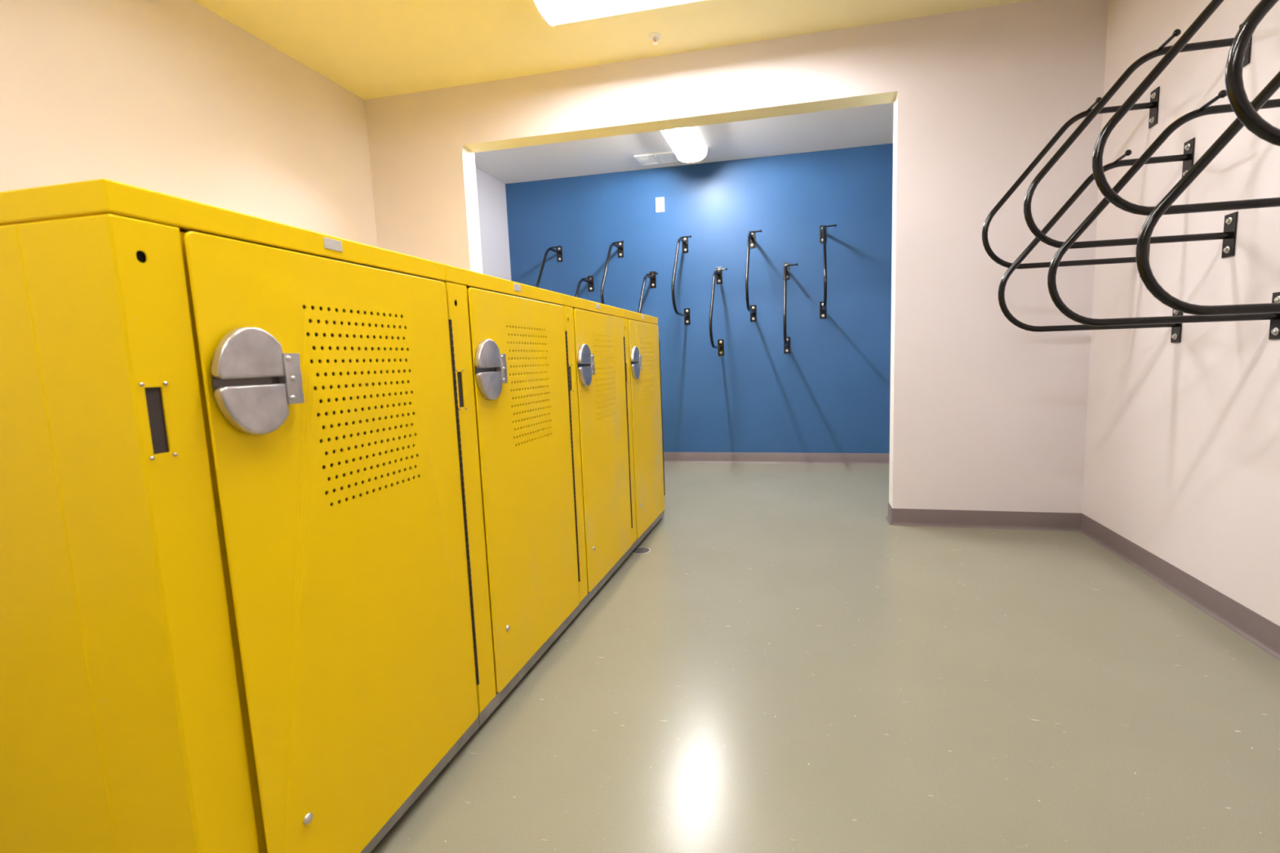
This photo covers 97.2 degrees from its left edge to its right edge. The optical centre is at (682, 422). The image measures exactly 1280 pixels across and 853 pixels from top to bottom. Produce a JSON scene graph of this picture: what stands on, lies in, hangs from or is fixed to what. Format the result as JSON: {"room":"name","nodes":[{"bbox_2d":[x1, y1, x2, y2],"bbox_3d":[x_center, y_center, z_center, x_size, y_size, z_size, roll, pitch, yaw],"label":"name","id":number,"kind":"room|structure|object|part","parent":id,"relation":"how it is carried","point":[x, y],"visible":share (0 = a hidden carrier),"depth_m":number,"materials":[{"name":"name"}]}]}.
{"room":"bicycle storage room","nodes":[
{"label":"bicycle storage room","id":0,"kind":"room"},
{"bbox_2d":[0,0,377,247],"bbox_3d":[-2.830,-0.440,0.989,0.100,2.920,6.235,0,7,12],"label":"wall","id":1,"kind":"structure","parent":0,"point":[175,98],"depth_m":2.69,"materials":[{"name":"beige paint"}]},
{"bbox_2d":[475,166,511,280],"bbox_3d":[-2.003,-0.945,5.107,0.100,2.932,1.928,0,7,12],"label":"wall","id":2,"kind":"structure","parent":0,"point":[491,193],"depth_m":5.55,"materials":[{"name":"grey paint"}]},
{"bbox_2d":[193,0,1031,99],"bbox_3d":[-0.643,-1.902,0.338,4.668,0.100,6.235,0,7,12],"label":"ceiling","id":3,"kind":"structure","parent":0,"point":[371,49],"depth_m":3.11,"materials":[{"name":"paint"}]},
{"bbox_2d":[531,0,687,26],"bbox_3d":[-0.108,-2.087,2.690,1.220,0.105,0.300,0,7,12],"label":"ceiling light","id":4,"kind":"object","parent":3,"relation":"attached to","point":[552,11],"visible":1,"depth_m":2.85,"materials":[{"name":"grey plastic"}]},
{"bbox_2d":[648,32,661,44],"bbox_3d":[-0.154,-2.176,3.194,0.076,0.040,0.076,0,7,12],"label":"sprinkler","id":5,"kind":"object","parent":3,"relation":"attached to","point":[655,37],"visible":1,"depth_m":3.19,"materials":[{"name":"white metal"}]},
{"bbox_2d":[474,102,893,183],"bbox_3d":[0.215,-2.414,4.448,4.730,0.100,1.928,0,7,12],"label":"ceiling","id":6,"kind":"structure","parent":0,"point":[868,125],"depth_m":4.88,"materials":[{"name":"white paint"}]},
{"bbox_2d":[634,151,679,165],"bbox_3d":[-0.228,-2.426,5.163,0.370,0.012,0.250,0,7,12],"label":"ceiling vent","id":7,"kind":"object","parent":6,"relation":"in","point":[665,157],"visible":0.97,"depth_m":5.15,"materials":[{"name":"white metal"}]},
{"bbox_3d":[-0.313,-2.425,5.182,0.148,0.006,0.202,0,7,12],"label":"louver panel","id":8,"kind":"part","parent":7,"relation":"part of","materials":[{"name":"white metal"}]},
{"bbox_3d":[-0.143,-2.425,5.145,0.148,0.006,0.202,0,7,12],"label":"louver panel","id":9,"kind":"part","parent":7,"relation":"part of","materials":[{"name":"white metal"}]},
{"bbox_2d":[662,126,707,162],"bbox_3d":[-0.041,-2.299,4.412,0.286,0.105,1.220,0,7,12],"label":"ceiling light","id":10,"kind":"object","parent":6,"relation":"attached to","point":[688,144],"visible":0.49,"depth_m":4.79,"materials":[{"name":"white plastic"}]},
{"bbox_2d":[505,142,893,453],"bbox_3d":[0.452,-1.066,5.502,4.530,2.932,0.100,0,7,12],"label":"wall","id":11,"kind":"structure","parent":0,"point":[830,393],"depth_m":5.41,"materials":[{"name":"blue paint"}]},
{"bbox_2d":[535,245,562,287],"bbox_3d":[-1.264,-1.348,5.472,0.139,0.844,0.613,0,7,12],"label":"bike rack","id":12,"kind":"object","parent":11,"relation":"attached to","point":[559,248],"visible":0.53,"depth_m":5.48,"materials":[{"name":"black metal"}]},
{"bbox_3d":[-1.249,-1.725,5.736,0.060,0.156,0.006,0,7,12],"label":"mounting plate","id":13,"kind":"part","parent":12,"relation":"part of","materials":[{"name":"black metal"}]},
{"bbox_2d":[574,275,594,297],"bbox_3d":[-0.941,-1.038,5.440,0.139,0.844,0.613,0,7,12],"label":"bike rack","id":14,"kind":"object","parent":11,"relation":"attached to","point":[590,278],"visible":0.5,"depth_m":5.63,"materials":[{"name":"black metal"}]},
{"bbox_3d":[-0.926,-1.415,5.703,0.060,0.156,0.006,0,7,12],"label":"mounting plate","id":15,"kind":"part","parent":14,"relation":"part of","materials":[{"name":"black metal"}]},
{"bbox_2d":[600,240,623,304],"bbox_3d":[-0.628,-1.351,5.334,0.139,0.844,0.613,0,7,12],"label":"bike rack","id":16,"kind":"object","parent":11,"relation":"attached to","point":[620,246],"visible":0.66,"depth_m":5.26,"materials":[{"name":"black metal"}]},
{"bbox_3d":[-0.613,-1.728,5.597,0.060,0.156,0.006,0,7,12],"label":"mounting plate","id":17,"kind":"part","parent":16,"relation":"part of","materials":[{"name":"black metal"}]},
{"bbox_2d":[637,271,657,313],"bbox_3d":[-0.303,-1.041,5.302,0.139,0.844,0.613,0,7,12],"label":"bike rack","id":18,"kind":"object","parent":11,"relation":"attached to","point":[651,275],"visible":0.62,"depth_m":5.31,"materials":[{"name":"black metal"}]},
{"bbox_3d":[-0.289,-1.419,5.565,0.060,0.156,0.006,0,7,12],"label":"mounting plate","id":19,"kind":"part","parent":18,"relation":"part of","materials":[{"name":"black metal"}]},
{"bbox_2d":[655,196,664,212],"bbox_3d":[-0.215,-2.120,5.462,0.086,0.138,0.009,0,7,12],"label":"wall plate","id":20,"kind":"object","parent":11,"relation":"attached to","point":[660,202],"visible":1,"depth_m":5.46,"materials":[{"name":"white plastic"}]},
{"bbox_2d":[671,235,691,324],"bbox_3d":[0.014,-1.355,5.195,0.139,0.844,0.613,0,7,12],"label":"bike rack","id":21,"kind":"object","parent":11,"relation":"attached to","point":[684,239],"visible":1,"depth_m":5.20,"materials":[{"name":"black metal"}]},
{"bbox_3d":[0.029,-1.732,5.458,0.060,0.156,0.006,0,7,12],"label":"mounting plate","id":22,"kind":"part","parent":21,"relation":"part of","materials":[{"name":"black metal"}]},
{"bbox_3d":[0.050,-1.049,5.537,0.060,0.156,0.006,0,7,12],"label":"mounting plate","id":23,"kind":"part","parent":21,"relation":"part of","materials":[{"name":"black metal"}]},
{"bbox_2d":[709,266,727,355],"bbox_3d":[0.344,-1.045,5.161,0.139,0.844,0.613,0,7,12],"label":"bike rack","id":24,"kind":"object","parent":11,"relation":"attached to","point":[717,273],"visible":1,"depth_m":5.17,"materials":[{"name":"black metal"}]},
{"bbox_3d":[0.358,-1.422,5.425,0.060,0.156,0.006,0,7,12],"label":"mounting plate","id":25,"kind":"part","parent":24,"relation":"part of","materials":[{"name":"black metal"}]},
{"bbox_3d":[0.379,-0.739,5.503,0.060,0.156,0.006,0,7,12],"label":"mounting plate","id":26,"kind":"part","parent":24,"relation":"part of","materials":[{"name":"black metal"}]},
{"bbox_2d":[745,229,761,321],"bbox_3d":[0.648,-1.359,5.057,0.139,0.844,0.613,0,7,12],"label":"bike rack","id":27,"kind":"object","parent":11,"relation":"attached to","point":[752,309],"visible":1,"depth_m":5.00,"materials":[{"name":"black metal"}]},
{"bbox_3d":[0.662,-1.736,5.321,0.060,0.156,0.006,0,7,12],"label":"mounting plate","id":28,"kind":"part","parent":27,"relation":"part of","materials":[{"name":"black metal"}]},
{"bbox_3d":[0.683,-1.053,5.399,0.060,0.156,0.006,0,7,12],"label":"mounting plate","id":29,"kind":"part","parent":27,"relation":"part of","materials":[{"name":"black metal"}]},
{"bbox_2d":[663,452,889,464],"bbox_3d":[0.482,0.346,5.606,4.530,0.102,0.019,0,7,12],"label":"baseboard","id":30,"kind":"structure","parent":11,"relation":"attached to","point":[684,457],"depth_m":5.51,"materials":[{"name":"plastic"}]},
{"bbox_2d":[782,262,798,353],"bbox_3d":[0.966,-1.048,5.026,0.139,0.844,0.613,0,7,12],"label":"bike rack","id":31,"kind":"object","parent":11,"relation":"attached to","point":[785,265],"visible":1,"depth_m":4.95,"materials":[{"name":"black metal"}]},
{"bbox_3d":[0.981,-1.426,5.289,0.060,0.156,0.006,0,7,12],"label":"mounting plate","id":32,"kind":"part","parent":31,"relation":"part of","materials":[{"name":"black metal"}]},
{"bbox_3d":[1.002,-0.743,5.368,0.060,0.156,0.006,0,7,12],"label":"mounting plate","id":33,"kind":"part","parent":31,"relation":"part of","materials":[{"name":"black metal"}]},
{"bbox_2d":[819,223,836,318],"bbox_3d":[1.283,-1.362,4.919,0.139,0.844,0.613,0,7,12],"label":"bike rack","id":34,"kind":"object","parent":11,"relation":"attached to","point":[822,228],"visible":1,"depth_m":4.84,"materials":[{"name":"black metal"}]},
{"bbox_3d":[1.297,-1.739,5.183,0.060,0.156,0.006,0,7,12],"label":"mounting plate","id":35,"kind":"part","parent":34,"relation":"part of","materials":[{"name":"black metal"}]},
{"bbox_3d":[1.318,-1.056,5.261,0.060,0.156,0.006,0,7,12],"label":"mounting plate","id":36,"kind":"part","parent":34,"relation":"part of","materials":[{"name":"black metal"}]},
{"bbox_2d":[364,0,1108,513],"bbox_3d":[0.071,-0.880,3.596,4.768,3.020,0.148,0,7,12],"label":"wall","id":37,"kind":"structure","parent":0,"point":[988,412],"depth_m":3.22,"materials":[{"name":"beige paint"}]},
{"bbox_2d":[885,502,892,524],"bbox_3d":[1.290,0.562,3.508,0.019,0.102,0.156,0,7,12],"label":"baseboard","id":38,"kind":"object","parent":37,"relation":"attached to","point":[889,518],"visible":1,"depth_m":3.49,"materials":[{"name":"plastic"}]},
{"bbox_2d":[892,508,1081,531],"bbox_3d":[1.781,0.569,3.317,1.022,0.102,0.019,0,7,12],"label":"baseboard","id":39,"kind":"structure","parent":37,"relation":"attached to","point":[1041,521],"depth_m":3.32,"materials":[{"name":"plastic"}]},
{"bbox_2d":[370,462,1279,852],"bbox_3d":[-0.354,0.928,1.741,5.130,0.120,8.411,0,7,12],"label":"floor","id":40,"kind":"structure","parent":0,"point":[787,666],"depth_m":1.69,"materials":[{"name":"concrete"}]},
{"bbox_2d":[0,178,479,852],"bbox_3d":[-1.618,0.287,1.384,2.010,1.312,0.736,0,7,12],"label":"locker","id":41,"kind":"object","parent":40,"relation":"on","point":[237,611],"visible":1,"depth_m":0.91,"materials":[{"name":"yellow metal"}]},
{"bbox_3d":[-1.794,0.325,1.050,1.802,1.206,0.003,0,7,12],"label":"panel","id":42,"kind":"part","parent":41,"relation":"part of","materials":[{"name":"yellow metal"}]},
{"bbox_3d":[-0.751,0.313,0.868,0.021,1.208,0.089,0,7,12],"label":"post","id":43,"kind":"part","parent":41,"relation":"part of","materials":[{"name":"yellow metal"}]},
{"bbox_3d":[-0.655,0.271,1.216,0.016,1.202,0.631,0,7,12],"label":"door","id":44,"kind":"part","parent":41,"relation":"part of","materials":[{"name":"yellow metal"}]},
{"bbox_3d":[-0.690,-0.353,1.113,0.003,0.021,0.043,0,7,12],"label":"number plate","id":45,"kind":"part","parent":41,"relation":"part of","materials":[{"name":"plastic"}]},
{"bbox_2d":[440,264,580,726],"bbox_3d":[-1.468,0.200,2.102,2.000,1.312,0.738,0,7,12],"label":"locker","id":46,"kind":"object","parent":40,"relation":"on","point":[509,339],"visible":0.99,"depth_m":1.79,"materials":[{"name":"yellow metal"}]},
{"bbox_3d":[-0.596,0.226,1.583,0.021,1.208,0.089,0,7,12],"label":"post","id":47,"kind":"part","parent":46,"relation":"part of","materials":[{"name":"yellow metal"}]},
{"bbox_3d":[-0.536,-0.440,1.827,0.003,0.021,0.043,0,7,12],"label":"number plate","id":48,"kind":"part","parent":46,"relation":"part of","materials":[{"name":"plastic"}]},
{"bbox_2d":[560,293,632,611],"bbox_3d":[-1.313,0.113,2.814,2.000,1.312,0.727,0,7,12],"label":"locker","id":49,"kind":"object","parent":40,"relation":"on","point":[596,344],"visible":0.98,"depth_m":2.53,"materials":[{"name":"yellow metal"}]},
{"bbox_3d":[-0.441,0.139,2.301,0.021,1.208,0.089,0,7,12],"label":"post","id":50,"kind":"part","parent":49,"relation":"part of","materials":[{"name":"yellow metal"}]},
{"bbox_2d":[631,546,650,554],"bbox_3d":[-0.230,0.705,3.108,0.116,0.002,0.116,0,7,12],"label":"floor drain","id":51,"kind":"object","parent":40,"relation":"on","point":[639,550],"visible":0.82,"depth_m":3.11,"materials":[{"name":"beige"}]},
{"bbox_2d":[622,308,665,551],"bbox_3d":[-1.161,0.027,3.519,2.000,1.312,0.724,0,7,12],"label":"locker","id":52,"kind":"object","parent":40,"relation":"on","point":[641,331],"visible":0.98,"depth_m":3.25,"materials":[{"name":"yellow metal"}]},
{"bbox_3d":[-0.288,0.052,3.007,0.021,1.208,0.089,0,7,12],"label":"post","id":53,"kind":"part","parent":52,"relation":"part of","materials":[{"name":"yellow metal"}]},
{"bbox_2d":[1081,0,1279,626],"bbox_3d":[1.634,-0.465,0.020,0.100,2.920,6.235,0,7,12],"label":"wall","id":54,"kind":"structure","parent":0,"point":[1182,460],"depth_m":2.28,"materials":[{"name":"beige paint"}]},
{"bbox_2d":[982,86,1159,276],"bbox_3d":[1.782,-1.080,2.597,0.697,0.818,0.139,0,7,12],"label":"bike rack","id":55,"kind":"object","parent":54,"relation":"attached to","point":[1153,105],"visible":0.75,"depth_m":2.63,"materials":[{"name":"black metal"}]},
{"bbox_3d":[1.837,-1.424,2.479,0.023,0.024,0.014,0,7,12],"label":"peg knob","id":56,"kind":"part","parent":55,"relation":"part of","materials":[{"name":"black metal"}]},
{"bbox_3d":[2.118,-1.415,2.524,0.006,0.156,0.060,0,7,12],"label":"mounting plate","id":57,"kind":"part","parent":55,"relation":"part of","materials":[{"name":"black metal"}]},
{"bbox_2d":[998,137,1195,342],"bbox_3d":[1.736,-0.741,2.375,0.697,0.818,0.139,0,7,12],"label":"bike rack","id":58,"kind":"object","parent":54,"relation":"attached to","point":[1187,157],"visible":0.82,"depth_m":2.40,"materials":[{"name":"black metal"}]},
{"bbox_3d":[1.790,-1.085,2.257,0.023,0.024,0.014,0,7,12],"label":"peg knob","id":59,"kind":"part","parent":58,"relation":"part of","materials":[{"name":"black metal"}]},
{"bbox_3d":[2.092,-0.419,2.378,0.006,0.156,0.060,0,7,12],"label":"mounting plate","id":60,"kind":"part","parent":58,"relation":"part of","materials":[{"name":"black metal"}]},
{"bbox_3d":[2.072,-1.076,2.303,0.006,0.156,0.060,0,7,12],"label":"mounting plate","id":61,"kind":"part","parent":58,"relation":"part of","materials":[{"name":"black metal"}]},
{"bbox_2d":[1023,22,1252,257],"bbox_3d":[1.670,-1.017,2.079,0.697,0.818,0.139,0,7,12],"label":"bike rack","id":62,"kind":"object","parent":54,"relation":"attached to","point":[1228,235],"visible":0.76,"depth_m":2.10,"materials":[{"name":"black metal"}]},
{"bbox_3d":[1.724,-1.361,1.961,0.023,0.024,0.014,0,7,12],"label":"peg knob","id":63,"kind":"part","parent":62,"relation":"part of","materials":[{"name":"black metal"}]},
{"bbox_3d":[2.026,-0.695,2.082,0.006,0.156,0.060,0,7,12],"label":"mounting plate","id":64,"kind":"part","parent":62,"relation":"part of","materials":[{"name":"black metal"}]},
{"bbox_3d":[2.006,-1.352,2.006,0.006,0.156,0.060,0,7,12],"label":"mounting plate","id":65,"kind":"part","parent":62,"relation":"part of","materials":[{"name":"black metal"}]},
{"bbox_2d":[1047,89,1279,339],"bbox_3d":[1.625,-0.679,1.866,0.697,0.818,0.139,0,7,12],"label":"bike rack","id":66,"kind":"object","parent":54,"relation":"attached to","point":[1274,326],"visible":0.96,"depth_m":1.91,"materials":[{"name":"black metal"}]},
{"bbox_3d":[1.680,-1.023,1.748,0.023,0.024,0.014,0,7,12],"label":"peg knob","id":67,"kind":"part","parent":66,"relation":"part of","materials":[{"name":"black metal"}]},
{"bbox_3d":[1.982,-0.357,1.869,0.006,0.156,0.060,0,7,12],"label":"mounting plate","id":68,"kind":"part","parent":66,"relation":"part of","materials":[{"name":"black metal"}]},
{"bbox_2d":[1079,513,1279,661],"bbox_3d":[1.629,0.928,0.242,0.019,0.102,6.135,0,7,12],"label":"baseboard","id":69,"kind":"structure","parent":54,"relation":"attached to","point":[1261,632],"depth_m":2.28,"materials":[{"name":"plastic"}]},
{"bbox_2d":[1092,0,1279,215],"bbox_3d":[1.556,-0.953,1.552,0.697,0.818,0.139,0,7,12],"label":"bike rack","id":70,"kind":"object","parent":54,"relation":"attached to","point":[1102,184],"visible":0.98,"depth_m":1.63,"materials":[{"name":"black metal"}]},
{"bbox_2d":[1135,71,1279,315],"bbox_3d":[1.510,-0.614,1.332,0.697,0.818,0.139,0,7,12],"label":"bike rack","id":71,"kind":"object","parent":54,"relation":"attached to","point":[1144,270],"visible":1,"depth_m":1.43,"materials":[{"name":"black metal"}]},
{"bbox_2d":[1225,0,1279,146],"bbox_3d":[1.440,-0.888,1.018,0.697,0.818,0.139,0,7,12],"label":"bike rack","id":72,"kind":"object","parent":54,"relation":"attached to","point":[1240,104],"visible":1,"depth_m":1.14,"materials":[{"name":"black metal"}]}
]}

